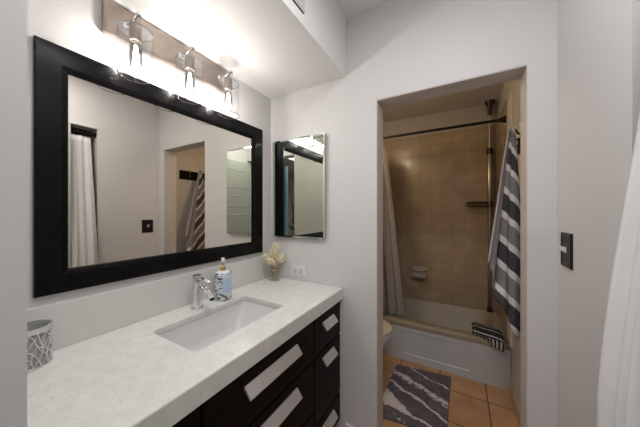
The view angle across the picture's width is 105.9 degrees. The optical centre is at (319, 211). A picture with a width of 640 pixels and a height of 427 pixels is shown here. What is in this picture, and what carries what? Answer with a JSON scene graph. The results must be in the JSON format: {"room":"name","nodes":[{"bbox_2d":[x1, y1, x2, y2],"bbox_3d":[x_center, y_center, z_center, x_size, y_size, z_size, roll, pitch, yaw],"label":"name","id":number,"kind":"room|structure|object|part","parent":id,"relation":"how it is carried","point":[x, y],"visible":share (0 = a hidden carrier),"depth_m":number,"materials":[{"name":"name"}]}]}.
{"room":"bathroom","nodes":[
{"label":"bathroom","id":0,"kind":"room"},
{"bbox_2d":[0,0,26,426],"bbox_3d":[-0.350,0.092,0.215,1.507,2.475,0.144,0,0,30],"label":"wall","id":1,"kind":"structure","parent":0,"point":[13,13],"depth_m":0.31,"materials":[{"name":"white paint"}]},
{"bbox_2d":[27,0,270,307],"bbox_3d":[-0.717,0.092,1.208,0.120,2.475,1.500,0,0,30],"label":"wall","id":2,"kind":"structure","parent":0,"point":[74,25],"depth_m":0.93,"materials":[{"name":"white paint"}]},
{"bbox_2d":[33,35,262,297],"bbox_3d":[-0.644,-0.141,1.193,0.020,0.821,1.011,0,0,30],"label":"wall mirror","id":3,"kind":"object","parent":2,"relation":"attached to","point":[134,177],"visible":1,"depth_m":0.97,"materials":[{"name":"black paint"}]},
{"bbox_2d":[68,74,251,267],"bbox_3d":[-0.652,-0.139,1.190,0.006,0.676,0.857,0,0,30],"label":"mirror glass","id":4,"kind":"object","parent":3,"relation":"attached to","point":[150,179],"depth_m":1.03,"materials":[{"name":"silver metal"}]},
{"bbox_2d":[27,256,272,350],"bbox_3d":[-0.650,0.376,1.183,0.018,0.154,1.230,0,0,30],"label":"backsplash","id":5,"kind":"structure","parent":2,"relation":"attached to","point":[78,319],"depth_m":0.96,"materials":[{"name":"stone"}]},
{"bbox_2d":[102,0,232,106],"bbox_3d":[-0.613,-0.658,1.114,0.153,0.286,0.570,0,0,30],"label":"vanity light","id":6,"kind":"object","parent":2,"relation":"attached to","point":[119,24],"visible":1,"depth_m":1.06,"materials":[{"name":"silver metal"}]},
{"bbox_3d":[-0.724,-0.731,0.932,0.094,0.038,0.032,0,0,30],"label":"arm","id":7,"kind":"part","parent":6,"relation":"part of","materials":[{"name":"silver metal"}]},
{"bbox_2d":[129,18,141,44],"bbox_3d":[-0.701,-0.695,0.919,0.042,0.094,0.042,0,0,30],"label":"socket","id":8,"kind":"object","parent":6,"relation":"attached to","point":[135,29],"depth_m":0.91,"materials":[{"name":"silver metal"}]},
{"bbox_3d":[-0.680,-0.742,0.907,0.013,0.021,0.020,0,0,30],"label":"knob","id":9,"kind":"part","parent":6,"relation":"part of","materials":[{"name":"silver metal"}]},
{"bbox_3d":[-0.617,-0.731,1.117,0.094,0.038,0.032,0,0,30],"label":"arm","id":10,"kind":"part","parent":6,"relation":"part of","materials":[{"name":"silver metal"}]},
{"bbox_2d":[185,51,194,71],"bbox_3d":[-0.595,-0.695,1.104,0.042,0.094,0.042,0,0,30],"label":"socket","id":11,"kind":"object","parent":6,"relation":"attached to","point":[189,59],"depth_m":1.09,"materials":[{"name":"silver metal"}]},
{"bbox_3d":[-0.511,-0.731,1.301,0.094,0.038,0.032,0,0,30],"label":"arm","id":12,"kind":"part","parent":6,"relation":"part of","materials":[{"name":"silver metal"}]},
{"bbox_2d":[224,74,232,91],"bbox_3d":[-0.489,-0.695,1.288,0.042,0.094,0.042,0,0,30],"label":"socket","id":13,"kind":"object","parent":6,"relation":"attached to","point":[227,80],"depth_m":1.27,"materials":[{"name":"silver metal"}]},
{"bbox_2d":[112,0,345,98],"bbox_3d":[-0.407,-1.025,1.044,0.582,0.440,1.236,0,0,30],"label":"ceiling","id":14,"kind":"structure","parent":0,"point":[276,49],"depth_m":1.15,"materials":[{"name":"white paint"}]},
{"bbox_2d":[293,0,304,13],"bbox_3d":[-0.176,-0.967,0.853,0.008,0.227,0.443,0,0,30],"label":"ceiling vent","id":15,"kind":"object","parent":14,"relation":"in","point":[300,4],"visible":1,"depth_m":1.02,"materials":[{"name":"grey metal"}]},
{"bbox_2d":[335,0,388,18],"bbox_3d":[0.289,-1.195,0.629,1.038,0.100,1.500,0,0,30],"label":"ceiling","id":16,"kind":"structure","parent":0,"point":[349,8],"depth_m":1.34,"materials":[{"name":"white paint"}]},
{"bbox_2d":[271,0,556,426],"bbox_3d":[0.332,0.092,1.401,1.507,2.475,0.120,0,0,30],"label":"wall","id":17,"kind":"structure","parent":0,"point":[394,47],"depth_m":1.31,"materials":[{"name":"white paint"}]},
{"bbox_2d":[291,265,304,276],"bbox_3d":[-0.147,0.389,1.601,0.115,0.067,0.010,0,0,30],"label":"power outlet","id":18,"kind":"object","parent":17,"relation":"attached to","point":[297,270],"visible":1,"depth_m":1.60,"materials":[{"name":"white plastic"}]},
{"bbox_2d":[273,132,325,239],"bbox_3d":[-0.144,-0.159,1.589,0.412,0.654,0.028,0,0,30],"label":"medicine cabinet","id":19,"kind":"object","parent":17,"relation":"attached to","point":[299,164],"visible":1,"depth_m":1.57,"materials":[{"name":"silver"}]},
{"bbox_2d":[377,65,527,426],"bbox_3d":[0.626,0.353,1.234,0.652,1.954,0.118,0,0,30],"label":"trim","id":20,"kind":"structure","parent":17,"relation":"attached to","point":[521,72],"depth_m":1.13,"materials":[{"name":"grey paint"}]},
{"bbox_2d":[383,102,497,140],"bbox_3d":[1.157,0.115,2.841,1.500,2.430,0.120,0,0,30],"label":"wall","id":21,"kind":"structure","parent":0,"point":[473,114],"depth_m":2.67,"materials":[{"name":"grey paint"}]},
{"bbox_2d":[383,125,495,310],"bbox_3d":[1.122,0.058,2.781,1.460,1.855,0.020,0,0,30],"label":"tiled wall","id":22,"kind":"structure","parent":21,"relation":"attached to","point":[433,177],"depth_m":2.63,"materials":[{"name":"beige tile"}]},
{"bbox_2d":[411,266,426,278],"bbox_3d":[1.113,0.687,2.721,0.160,0.130,0.092,0,0,30],"label":"soap dish","id":23,"kind":"object","parent":22,"relation":"attached to","point":[417,272],"visible":1,"depth_m":2.73,"materials":[{"name":"beige ceramic"}]},
{"bbox_2d":[411,274,425,278],"bbox_3d":[1.111,0.725,2.718,0.154,0.026,0.084,0,0,30],"label":"tray","id":24,"kind":"object","parent":23,"relation":"on","point":[422,276],"depth_m":2.71,"materials":[{"name":"beige ceramic"}]},
{"bbox_2d":[383,83,503,122],"bbox_3d":[0.773,-1.150,2.174,1.740,0.100,1.660,0,0,30],"label":"ceiling","id":25,"kind":"structure","parent":0,"point":[474,97],"depth_m":2.45,"materials":[{"name":"white paint"}]},
{"bbox_2d":[383,354,518,426],"bbox_3d":[0.379,1.380,-0.276,3.540,0.100,6.300,0,0,30],"label":"floor","id":26,"kind":"structure","parent":0,"point":[472,403],"depth_m":1.69,"materials":[{"name":"tile"}]},
{"bbox_2d":[172,301,339,426],"bbox_3d":[-0.407,0.923,1.038,0.579,0.813,1.218,0,0,30],"label":"vanity cabinet","id":27,"kind":"object","parent":26,"relation":"on","point":[297,384],"visible":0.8,"depth_m":1.00,"materials":[{"name":"brown wood"}]},
{"bbox_2d":[27,256,342,426],"bbox_3d":[-0.414,0.408,1.048,0.562,0.218,1.232,0,0,30],"label":"countertop","id":28,"kind":"structure","parent":27,"relation":"on","point":[110,365],"depth_m":0.80,"materials":[{"name":"stone"}]},
{"bbox_2d":[27,319,52,371],"bbox_3d":[-0.857,0.395,0.712,0.095,0.115,0.095,0,0,30],"label":"candle holder","id":29,"kind":"object","parent":28,"relation":"on","point":[39,332],"visible":0.56,"depth_m":0.71,"materials":[{"name":"grey"}]},
{"bbox_2d":[191,274,214,309],"bbox_3d":[-0.539,0.374,1.118,0.149,0.158,0.054,0,0,30],"label":"faucet","id":30,"kind":"object","parent":28,"relation":"on","point":[197,279],"visible":1,"depth_m":1.12,"materials":[{"name":"silver metal"}]},
{"bbox_3d":[-0.537,0.316,1.116,0.076,0.018,0.020,0,0,30],"label":"lever","id":31,"kind":"part","parent":30,"relation":"part of","materials":[{"name":"silver metal"}]},
{"bbox_3d":[-0.528,0.371,1.111,0.112,0.054,0.024,0,0,30],"label":"spout","id":32,"kind":"part","parent":30,"relation":"part of","materials":[{"name":"silver metal"}]},
{"bbox_2d":[158,300,278,351],"bbox_3d":[-0.405,0.548,1.042,0.314,0.148,0.496,0,0,30],"label":"sink basin","id":33,"kind":"object","parent":28,"relation":"in","point":[195,335],"visible":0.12,"depth_m":1.14,"materials":[{"name":"white ceramic"}]},
{"bbox_2d":[214,257,231,300],"bbox_3d":[-0.505,0.345,1.260,0.085,0.215,0.084,0,0,30],"label":"soap dispenser","id":34,"kind":"object","parent":28,"relation":"on","point":[222,277],"visible":1,"depth_m":1.23,"materials":[{"name":"plastic"}]},
{"bbox_3d":[-0.304,0.410,1.609,0.068,0.085,0.068,0,0,30],"label":"vase","id":35,"kind":"object","parent":28,"relation":"on","visible":0},
{"bbox_2d":[261,242,286,277],"bbox_3d":[-0.316,0.317,1.597,0.156,0.240,0.181,0,0,30],"label":"dried flowers","id":36,"kind":"object","parent":35,"relation":"in","point":[269,258],"visible":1,"depth_m":1.59,"materials":[{"name":"brown plant"}]},
{"bbox_3d":[-0.415,0.618,0.528,0.023,0.187,0.317,0,0,30],"label":"drawer","id":37,"kind":"part","parent":27,"relation":"part of","materials":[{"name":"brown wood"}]},
{"bbox_3d":[-0.186,0.620,0.925,0.023,0.192,0.585,0,0,30],"label":"drawer","id":38,"kind":"part","parent":27,"relation":"part of","materials":[{"name":"brown wood"}]},
{"bbox_3d":[-0.162,0.592,0.913,0.030,0.037,0.298,0,0,30],"label":"handle","id":39,"kind":"part","parent":27,"relation":"part of","materials":[{"name":"grey metal"}]},
{"bbox_3d":[-0.186,0.847,0.925,0.023,0.242,0.585,0,0,30],"label":"drawer","id":40,"kind":"part","parent":27,"relation":"part of","materials":[{"name":"brown wood"}]},
{"bbox_3d":[-0.162,0.779,0.913,0.030,0.037,0.298,0,0,30],"label":"handle","id":41,"kind":"part","parent":27,"relation":"part of","materials":[{"name":"grey metal"}]},
{"bbox_3d":[-0.186,1.101,0.925,0.023,0.245,0.585,0,0,30],"label":"drawer","id":42,"kind":"part","parent":27,"relation":"part of","materials":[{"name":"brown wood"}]},
{"bbox_3d":[0.036,0.889,1.312,0.023,0.337,0.290,0,0,30],"label":"drawer","id":43,"kind":"part","parent":27,"relation":"part of","materials":[{"name":"brown wood"}]},
{"bbox_3d":[0.036,0.618,1.312,0.023,0.187,0.290,0,0,30],"label":"drawer","id":44,"kind":"part","parent":27,"relation":"part of","materials":[{"name":"brown wood"}]},
{"bbox_3d":[0.036,1.145,1.312,0.023,0.156,0.290,0,0,30],"label":"drawer","id":45,"kind":"part","parent":27,"relation":"part of","materials":[{"name":"brown wood"}]},
{"bbox_3d":[0.056,1.123,1.293,0.030,0.037,0.127,0,0,30],"label":"handle","id":46,"kind":"part","parent":27,"relation":"part of","materials":[{"name":"grey metal"}]},
{"bbox_3d":[0.056,0.771,1.293,0.030,0.037,0.127,0,0,30],"label":"handle","id":47,"kind":"part","parent":27,"relation":"part of","materials":[{"name":"grey metal"}]},
{"bbox_3d":[0.056,0.589,1.293,0.030,0.037,0.127,0,0,30],"label":"handle","id":48,"kind":"part","parent":27,"relation":"part of","materials":[{"name":"grey metal"}]},
{"bbox_2d":[383,319,392,346],"bbox_3d":[0.246,0.961,2.033,0.713,0.738,0.490,0,0,30],"label":"toilet","id":49,"kind":"object","parent":26,"relation":"on","point":[387,328],"visible":0.12,"depth_m":1.84,"materials":[{"name":"white ceramic"}]},
{"bbox_3d":[0.332,1.139,1.984,0.500,0.382,0.370,0,0,30],"label":"bowl","id":50,"kind":"part","parent":49,"relation":"part of","materials":[{"name":"white ceramic"}]},
{"bbox_3d":[0.346,0.909,1.976,0.483,0.026,0.384,0,0,30],"label":"lid","id":51,"kind":"part","parent":49,"relation":"part of","materials":[{"name":"beige"}]},
{"bbox_2d":[383,364,450,426],"bbox_3d":[0.704,1.321,1.755,0.419,0.016,0.651,0,0,30],"label":"bath mat","id":52,"kind":"object","parent":26,"relation":"on","point":[412,397],"visible":0.91,"depth_m":1.70,"materials":[{"name":"grey fabric"}]},
{"bbox_2d":[383,295,510,390],"bbox_3d":[0.947,1.158,2.476,1.496,0.344,0.720,0,0,30],"label":"bathtub","id":53,"kind":"object","parent":26,"relation":"on","point":[437,335],"visible":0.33,"depth_m":2.08,"materials":[{"name":"ceramic"}]},
{"bbox_2d":[383,295,510,350],"bbox_3d":[0.947,1.133,2.476,1.496,0.294,0.720,0,0,30],"label":"basin","id":54,"kind":"object","parent":53,"relation":"in","point":[427,325],"depth_m":2.20,"materials":[{"name":"ceramic"}]},
{"bbox_2d":[465,99,494,311],"bbox_3d":[1.594,-0.057,2.403,0.252,2.084,0.163,0,0,30],"label":"shower caddy","id":55,"kind":"object","parent":53,"relation":"on","point":[489,103],"visible":0.99,"depth_m":2.38,"materials":[{"name":"brown metal"}]},
{"bbox_2d":[465,202,493,206],"bbox_3d":[1.584,-0.075,2.403,0.235,0.047,0.153,0,0,30],"label":"wire shelf","id":56,"kind":"object","parent":55,"relation":"attached to","point":[487,204],"depth_m":2.36,"materials":[{"name":"brown metal"}]},
{"bbox_2d":[471,322,503,352],"bbox_3d":[1.335,0.976,1.941,0.198,0.129,0.301,0,0,30],"label":"hand towel","id":57,"kind":"object","parent":53,"relation":"on","point":[495,338],"visible":1,"depth_m":1.86,"materials":[{"name":"black fabric"}]},
{"bbox_2d":[498,0,639,426],"bbox_3d":[1.101,0.092,1.120,0.120,2.475,3.160,0,0,30],"label":"wall","id":58,"kind":"structure","parent":0,"point":[598,41],"depth_m":0.74,"materials":[{"name":"white paint"}]},
{"bbox_2d":[496,98,507,340],"bbox_3d":[1.604,0.058,2.134,0.020,1.855,0.660,0,0,30],"label":"tiled wall","id":59,"kind":"structure","parent":58,"relation":"attached to","point":[501,128],"depth_m":2.12,"materials":[{"name":"beige tile"}]},
{"bbox_2d":[507,92,512,348],"bbox_3d":[1.406,0.059,1.787,0.016,1.838,0.140,0,0,30],"label":"trim","id":60,"kind":"structure","parent":58,"relation":"attached to","point":[510,98],"depth_m":1.77,"materials":[{"name":"white"}]},
{"bbox_2d":[510,381,519,426],"bbox_3d":[1.206,1.288,1.435,0.012,0.085,0.810,0,0,30],"label":"baseboard","id":61,"kind":"structure","parent":58,"relation":"attached to","point":[512,392],"depth_m":1.61,"materials":[{"name":"beige wood"}]},
{"bbox_2d":[515,124,519,154],"bbox_3d":[1.128,-0.413,1.353,0.064,0.101,0.430,0,0,30],"label":"hook rack","id":62,"kind":"object","parent":58,"relation":"attached to","point":[516,131],"visible":0.24,"depth_m":1.47,"materials":[{"name":"black metal"}]},
{"bbox_2d":[487,128,519,338],"bbox_3d":[1.047,0.083,1.320,0.464,1.116,0.136,0,0,-43],"label":"bath towel","id":63,"kind":"object","parent":62,"relation":"hanging from","point":[503,260],"visible":0.97,"depth_m":1.25,"materials":[{"name":"grey fabric"}]},
{"bbox_2d":[558,232,572,269],"bbox_3d":[0.891,0.139,0.885,0.023,0.126,0.098,0,0,30],"label":"light switch","id":64,"kind":"object","parent":58,"relation":"attached to","point":[566,247],"visible":1,"depth_m":0.87,"materials":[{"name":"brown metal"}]},
{"bbox_3d":[0.563,-0.655,0.215,0.044,0.044,0.733,0,0,30],"label":"curtain rod","id":65,"kind":"object","parent":58,"relation":"attached to","visible":0},
{"bbox_2d":[597,113,639,426],"bbox_3d":[0.660,0.305,0.470,0.133,1.960,0.165,0,0,30],"label":"curtain","id":66,"kind":"object","parent":65,"relation":"hanging from","point":[618,391],"visible":1,"depth_m":0.51,"materials":[{"name":"white fabric"}]},
{"bbox_3d":[0.071,0.115,2.578,0.120,2.430,1.660,0,0,30],"label":"wall","id":67,"kind":"structure","parent":0,"visible":0},
{"bbox_3d":[0.321,0.057,2.872,0.020,1.855,0.660,0,0,30],"label":"tiled wall","id":68,"kind":"structure","parent":67,"relation":"attached to","visible":0},
{"bbox_2d":[383,116,505,138],"bbox_3d":[0.818,-0.725,2.252,1.459,0.055,0.056,0,0,30],"label":"shower rod","id":69,"kind":"object","parent":68,"relation":"attached to","point":[503,119],"visible":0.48,"depth_m":2.07,"materials":[{"name":"black metal"}]},
{"bbox_2d":[383,143,404,317],"bbox_3d":[0.527,0.170,2.482,0.646,1.720,0.070,0,0,30],"label":"liner","id":70,"kind":"object","parent":69,"relation":"hanging from","point":[392,288],"visible":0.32,"depth_m":2.39,"materials":[{"name":"white fabric"}]}
]}

